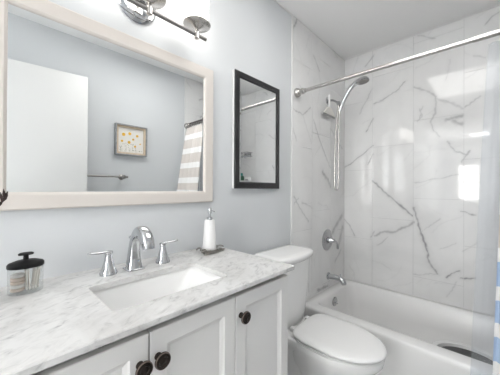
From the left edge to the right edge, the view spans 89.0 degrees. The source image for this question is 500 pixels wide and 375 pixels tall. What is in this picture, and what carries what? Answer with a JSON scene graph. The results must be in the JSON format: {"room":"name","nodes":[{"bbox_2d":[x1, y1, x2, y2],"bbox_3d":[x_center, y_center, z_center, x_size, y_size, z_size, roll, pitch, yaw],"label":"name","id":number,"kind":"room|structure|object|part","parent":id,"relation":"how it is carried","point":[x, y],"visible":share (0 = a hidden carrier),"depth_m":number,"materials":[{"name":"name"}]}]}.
{"room":"bathroom","nodes":[
{"label":"bathroom","id":0,"kind":"room"},
{"bbox_2d":[0,0,290,287],"bbox_3d":[-1.105,-0.006,0.378,0.120,2.384,5.820,0,0,44],"label":"wall","id":1,"kind":"structure","parent":0,"point":[250,37],"depth_m":1.23,"materials":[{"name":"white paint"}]},
{"bbox_2d":[0,0,212,210],"bbox_3d":[-0.452,-0.252,0.959,0.019,0.637,0.776,0,0,44],"label":"wall mirror","id":2,"kind":"object","parent":1,"relation":"attached to","point":[93,113],"visible":0.93,"depth_m":0.87,"materials":[{"name":"white mirror"}]},
{"bbox_2d":[118,0,210,41],"bbox_3d":[-0.378,-0.728,0.928,0.168,0.222,0.514,0,0,44],"label":"vanity light","id":3,"kind":"object","parent":1,"relation":"attached to","point":[196,21],"visible":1,"depth_m":1.00,"materials":[{"name":"silver metal"}]},
{"bbox_3d":[-0.220,-0.758,1.055,0.095,0.159,0.095,0,0,44],"label":"lamp shade","id":4,"kind":"part","parent":3,"relation":"part of","materials":[{"name":"white glass"}]},
{"bbox_2d":[232,69,279,188],"bbox_3d":[0.047,-0.307,1.477,0.025,0.628,0.384,0,0,44],"label":"medicine cabinet","id":5,"kind":"object","parent":1,"relation":"attached to","point":[255,103],"visible":1,"depth_m":1.44,"materials":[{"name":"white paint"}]},
{"bbox_3d":[0.051,-0.307,1.473,0.005,0.562,0.317,0,0,44],"label":"mirror pane","id":6,"kind":"part","parent":5,"relation":"part of","materials":[{"name":"clear glass"}]},
{"bbox_2d":[290,14,292,244],"bbox_3d":[0.284,0.008,1.737,0.012,2.383,0.009,0,0,44],"label":"trim","id":7,"kind":"structure","parent":1,"relation":"attached to","point":[291,222],"depth_m":1.73,"materials":[{"name":"white paint"}]},
{"bbox_2d":[292,15,344,299],"bbox_3d":[0.577,0.010,2.046,0.008,2.383,0.843,0,0,44],"label":"wall tile","id":8,"kind":"structure","parent":1,"relation":"attached to","point":[318,207],"depth_m":1.98,"materials":[{"name":"tile"}]},
{"bbox_2d":[322,229,338,250],"bbox_3d":[0.667,0.432,2.076,0.081,0.174,0.174,0,0,44],"label":"shower valve","id":9,"kind":"object","parent":8,"relation":"attached to","point":[327,239],"visible":1,"depth_m":2.07,"materials":[{"name":"silver metal"}]},
{"bbox_3d":[0.649,0.432,2.094,0.030,0.174,0.174,0,0,44],"label":"plate","id":10,"kind":"part","parent":9,"relation":"part of","materials":[{"name":"silver metal"}]},
{"bbox_2d":[326,272,346,285],"bbox_3d":[0.706,0.738,2.064,0.154,0.083,0.060,0,0,44],"label":"tub spout","id":11,"kind":"object","parent":8,"relation":"attached to","point":[340,279],"visible":1,"depth_m":2.05,"materials":[{"name":"silver metal"}]},
{"bbox_2d":[326,76,369,190],"bbox_3d":[0.761,-0.403,1.994,0.330,0.854,0.094,0,0,44],"label":"shower","id":12,"kind":"object","parent":8,"relation":"attached to","point":[362,80],"visible":0.94,"depth_m":2.04,"materials":[{"name":"silver metal"}]},
{"bbox_2d":[323,95,334,118],"bbox_3d":[0.644,-0.664,2.064,0.015,0.177,0.199,0,0,44],"label":"squeegee","id":13,"kind":"object","parent":12,"relation":"hanging from","point":[328,111],"visible":1,"depth_m":2.06,"materials":[{"name":"white plastic"}]},
{"bbox_3d":[0.645,-0.698,2.064,0.013,0.110,0.017,0,0,44],"label":"handle","id":14,"kind":"part","parent":13,"relation":"part of","materials":[{"name":"white plastic"}]},
{"bbox_3d":[0.772,-0.719,1.987,0.170,0.222,0.043,0,0,44],"label":"handle","id":15,"kind":"part","parent":12,"relation":"part of","materials":[{"name":"silver metal"}]},
{"bbox_2d":[294,28,499,97],"bbox_3d":[0.827,-0.658,1.293,1.394,0.064,0.064,0,0,44],"label":"curtain rod","id":16,"kind":"object","parent":8,"relation":"attached to","point":[298,92],"visible":1,"depth_m":1.30,"materials":[{"name":"silver metal"}]},
{"bbox_3d":[0.673,-0.658,1.440,0.927,0.023,0.023,0,0,44],"label":"rod","id":17,"kind":"part","parent":16,"relation":"part of","materials":[{"name":"silver metal"}]},
{"bbox_3d":[1.206,-0.652,0.932,0.011,0.060,0.056,0,0,44],"label":"curtain ring","id":18,"kind":"object","parent":16,"relation":"hanging from","visible":0},
{"bbox_2d":[492,209,499,374],"bbox_3d":[1.106,0.238,0.888,0.397,1.722,0.166,0,0,44],"label":"shower curtain","id":19,"kind":"object","parent":18,"relation":"hanging from","point":[496,350],"visible":1,"depth_m":0.97,"materials":[{"name":"fabric"}]},
{"bbox_2d":[274,0,499,59],"bbox_3d":[-0.556,-1.194,-0.150,1.402,0.006,5.600,0,0,44],"label":"trim","id":20,"kind":"structure","parent":1,"relation":"attached to","point":[277,2],"depth_m":1.83,"materials":[{"name":"white paint"}]},
{"bbox_2d":[276,0,499,59],"bbox_3d":[-0.546,-1.247,-0.145,1.650,0.100,5.820,0,0,44],"label":"ceiling","id":21,"kind":"structure","parent":0,"point":[350,28],"depth_m":1.76,"materials":[{"name":"white paint"}]},
{"bbox_2d":[306,277,494,315],"bbox_3d":[1.117,0.831,1.597,1.394,0.011,0.735,0,0,44],"label":"trim","id":22,"kind":"structure","parent":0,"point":[344,277],"depth_m":1.95,"materials":[{"name":"white paint"}]},
{"bbox_3d":[-0.558,1.237,-0.156,1.650,0.100,5.820,0,0,44],"label":"floor","id":23,"kind":"structure","parent":0,"visible":0},
{"bbox_2d":[32,273,287,374],"bbox_3d":[-0.290,0.746,0.793,0.478,0.892,0.816,0,0,44],"label":"bathroom vanity","id":24,"kind":"object","parent":23,"relation":"on","point":[244,332],"visible":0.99,"depth_m":0.69,"materials":[{"name":"white paint"}]},
{"bbox_3d":[-0.320,0.697,0.468,0.019,0.757,0.260,0,0,44],"label":"door","id":25,"kind":"part","parent":24,"relation":"part of","materials":[{"name":"white paint"}]},
{"bbox_3d":[-0.226,0.379,0.534,0.027,0.036,0.036,0,0,44],"label":"knob","id":26,"kind":"part","parent":24,"relation":"part of","materials":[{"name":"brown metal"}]},
{"bbox_2d":[0,247,294,374],"bbox_3d":[-0.295,0.291,0.796,0.471,0.016,0.838,0,0,44],"label":"countertop","id":27,"kind":"structure","parent":24,"relation":"on","point":[60,320],"depth_m":0.60,"materials":[{"name":"white stone"}]},
{"bbox_2d":[0,189,7,205],"bbox_3d":[-0.625,0.141,0.598,0.054,0.278,0.082,0,0,44],"label":"leaf","id":28,"kind":"object","parent":27,"relation":"on","point":[3,198],"visible":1,"depth_m":0.64,"materials":[{"name":"brown plant"}]},
{"bbox_2d":[6,251,43,270],"bbox_3d":[-0.604,0.228,0.685,0.059,0.106,0.078,0,0,44],"label":"lid","id":29,"kind":"object","parent":27,"relation":"on","point":[26,262],"visible":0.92,"depth_m":0.67,"materials":[{"name":"black plastic"}]},
{"bbox_2d":[10,287,24,292],"bbox_3d":[-0.616,0.270,0.674,0.031,0.009,0.031,0,0,44],"label":"pad","id":30,"kind":"object","parent":29,"relation":"in","point":[22,288],"visible":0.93,"depth_m":0.66,"materials":[{"name":"beige fabric"}]},
{"bbox_2d":[9,283,24,288],"bbox_3d":[-0.616,0.261,0.674,0.031,0.009,0.031,0,0,44],"label":"pad","id":31,"kind":"object","parent":30,"relation":"on","point":[23,284],"visible":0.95,"depth_m":0.66,"materials":[{"name":"white fabric"}]},
{"bbox_2d":[10,280,24,285],"bbox_3d":[-0.616,0.252,0.674,0.031,0.009,0.031,0,0,44],"label":"pad","id":32,"kind":"object","parent":31,"relation":"on","point":[22,281],"visible":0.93,"depth_m":0.66,"materials":[{"name":"beige fabric"}]},
{"bbox_2d":[10,276,24,281],"bbox_3d":[-0.616,0.242,0.674,0.031,0.009,0.031,0,0,44],"label":"pad","id":33,"kind":"object","parent":32,"relation":"on","point":[21,278],"visible":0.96,"depth_m":0.66,"materials":[{"name":"beige fabric"}]},
{"bbox_2d":[10,272,24,278],"bbox_3d":[-0.616,0.233,0.674,0.031,0.009,0.031,0,0,44],"label":"pad","id":34,"kind":"object","parent":33,"relation":"on","point":[21,274],"visible":1,"depth_m":0.67,"materials":[{"name":"white fabric"}]},
{"bbox_3d":[-0.604,0.203,0.685,0.059,0.020,0.078,0,0,44],"label":"lid","id":35,"kind":"part","parent":29,"relation":"part of","materials":[{"name":"black plastic"}]},
{"bbox_3d":[-0.604,0.185,0.686,0.021,0.019,0.033,0,0,44],"label":"knob","id":36,"kind":"part","parent":29,"relation":"part of","materials":[{"name":"black plastic"}]},
{"bbox_2d":[87,226,177,276],"bbox_3d":[-0.358,0.205,0.863,0.166,0.156,0.309,0,0,44],"label":"faucet","id":37,"kind":"object","parent":27,"relation":"on","point":[142,235],"visible":1,"depth_m":0.85,"materials":[{"name":"silver metal"}]},
{"bbox_3d":[-0.476,0.207,0.812,0.013,0.011,0.073,0,0,41],"label":"lever","id":38,"kind":"part","parent":37,"relation":"part of","materials":[{"name":"silver metal"}]},
{"bbox_3d":[-0.462,0.245,0.830,0.052,0.075,0.052,0,0,44],"label":"handle","id":39,"kind":"part","parent":37,"relation":"part of","materials":[{"name":"silver metal"}]},
{"bbox_3d":[-0.366,0.205,0.849,0.158,0.156,0.056,0,0,44],"label":"spout","id":40,"kind":"part","parent":37,"relation":"part of","materials":[{"name":"silver metal"}]},
{"bbox_3d":[-0.331,0.246,0.967,0.052,0.075,0.052,0,0,44],"label":"handle","id":41,"kind":"part","parent":37,"relation":"part of","materials":[{"name":"silver metal"}]},
{"bbox_3d":[-0.313,0.209,0.983,0.073,0.011,0.013,1,0,-44],"label":"lever","id":42,"kind":"part","parent":37,"relation":"part of","materials":[{"name":"silver metal"}]},
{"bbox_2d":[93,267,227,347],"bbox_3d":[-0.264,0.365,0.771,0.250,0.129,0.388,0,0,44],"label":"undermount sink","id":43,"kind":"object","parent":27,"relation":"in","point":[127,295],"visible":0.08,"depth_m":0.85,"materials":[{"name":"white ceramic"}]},
{"bbox_2d":[196,244,224,255],"bbox_3d":[-0.175,0.272,1.124,0.098,0.026,0.136,0,0,44],"label":"tray","id":44,"kind":"object","parent":27,"relation":"on","point":[205,252],"visible":0.89,"depth_m":1.09,"materials":[{"name":"grey metal"}]},
{"bbox_2d":[202,208,215,250],"bbox_3d":[-0.177,0.182,1.122,0.064,0.183,0.061,0,0,44],"label":"soap dispenser","id":45,"kind":"object","parent":44,"relation":"on","point":[209,236],"visible":0.94,"depth_m":1.10,"materials":[{"name":"white"}]},
{"bbox_3d":[-0.197,0.380,0.563,0.027,0.036,0.036,0,0,44],"label":"knob","id":46,"kind":"part","parent":24,"relation":"part of","materials":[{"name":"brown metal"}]},
{"bbox_3d":[-0.140,0.699,0.657,0.019,0.757,0.256,0,0,44],"label":"door","id":47,"kind":"part","parent":24,"relation":"part of","materials":[{"name":"white paint"}]},
{"bbox_3d":[-0.018,0.381,0.751,0.027,0.036,0.036,0,0,44],"label":"knob","id":48,"kind":"part","parent":24,"relation":"part of","materials":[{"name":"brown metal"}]},
{"bbox_3d":[0.041,0.701,0.846,0.019,0.757,0.262,0,0,44],"label":"door","id":49,"kind":"part","parent":24,"relation":"part of","materials":[{"name":"white paint"}]},
{"bbox_2d":[254,245,386,374],"bbox_3d":[0.364,0.785,1.339,0.637,0.826,0.374,0,0,44],"label":"toilet","id":50,"kind":"object","parent":23,"relation":"on","point":[318,344],"visible":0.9,"depth_m":1.29,"materials":[{"name":"white ceramic"}]},
{"bbox_3d":[0.215,0.391,1.485,0.221,0.039,0.374,0,0,44],"label":"tank lid","id":51,"kind":"part","parent":50,"relation":"part of","materials":[{"name":"white ceramic"}]},
{"bbox_3d":[0.213,0.596,1.486,0.192,0.370,0.338,0,0,44],"label":"tank","id":52,"kind":"part","parent":50,"relation":"part of","materials":[{"name":"white ceramic"}]},
{"bbox_3d":[0.452,0.774,1.280,0.412,0.012,0.314,0,0,44],"label":"seat","id":53,"kind":"part","parent":50,"relation":"part of","materials":[{"name":"white plastic"}]},
{"bbox_3d":[0.452,0.752,1.280,0.428,0.022,0.330,0,0,44],"label":"lid","id":54,"kind":"part","parent":50,"relation":"part of","materials":[{"name":"white plastic"}]},
{"bbox_2d":[303,278,494,374],"bbox_3d":[1.115,1.017,1.595,1.392,0.371,0.737,0,0,44],"label":"bathtub","id":55,"kind":"object","parent":23,"relation":"on","point":[408,326],"visible":0.58,"depth_m":1.73,"materials":[{"name":"white ceramic"}]},
{"bbox_3d":[0.673,0.902,2.011,0.012,0.072,0.072,0,0,44],"label":"overflow plate","id":56,"kind":"part","parent":55,"relation":"part of","materials":[{"name":"silver metal"}]},
{"bbox_2d":[433,341,492,364],"bbox_3d":[1.221,1.043,1.417,0.344,0.192,0.296,0,0,44],"label":"basin","id":57,"kind":"object","parent":55,"relation":"in","point":[467,350],"visible":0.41,"depth_m":1.50,"materials":[{"name":"white ceramic"}]},
{"bbox_3d":[1.421,0.013,1.915,1.410,2.384,0.108,0,0,44],"label":"wall","id":58,"kind":"structure","parent":0,"visible":0},
{"bbox_2d":[344,6,499,314],"bbox_3d":[1.380,-0.166,1.872,1.410,2.023,0.012,0,0,44],"label":"wall tile","id":59,"kind":"structure","parent":58,"relation":"attached to","point":[422,136],"depth_m":1.91,"materials":[{"name":"stone"}]}
]}

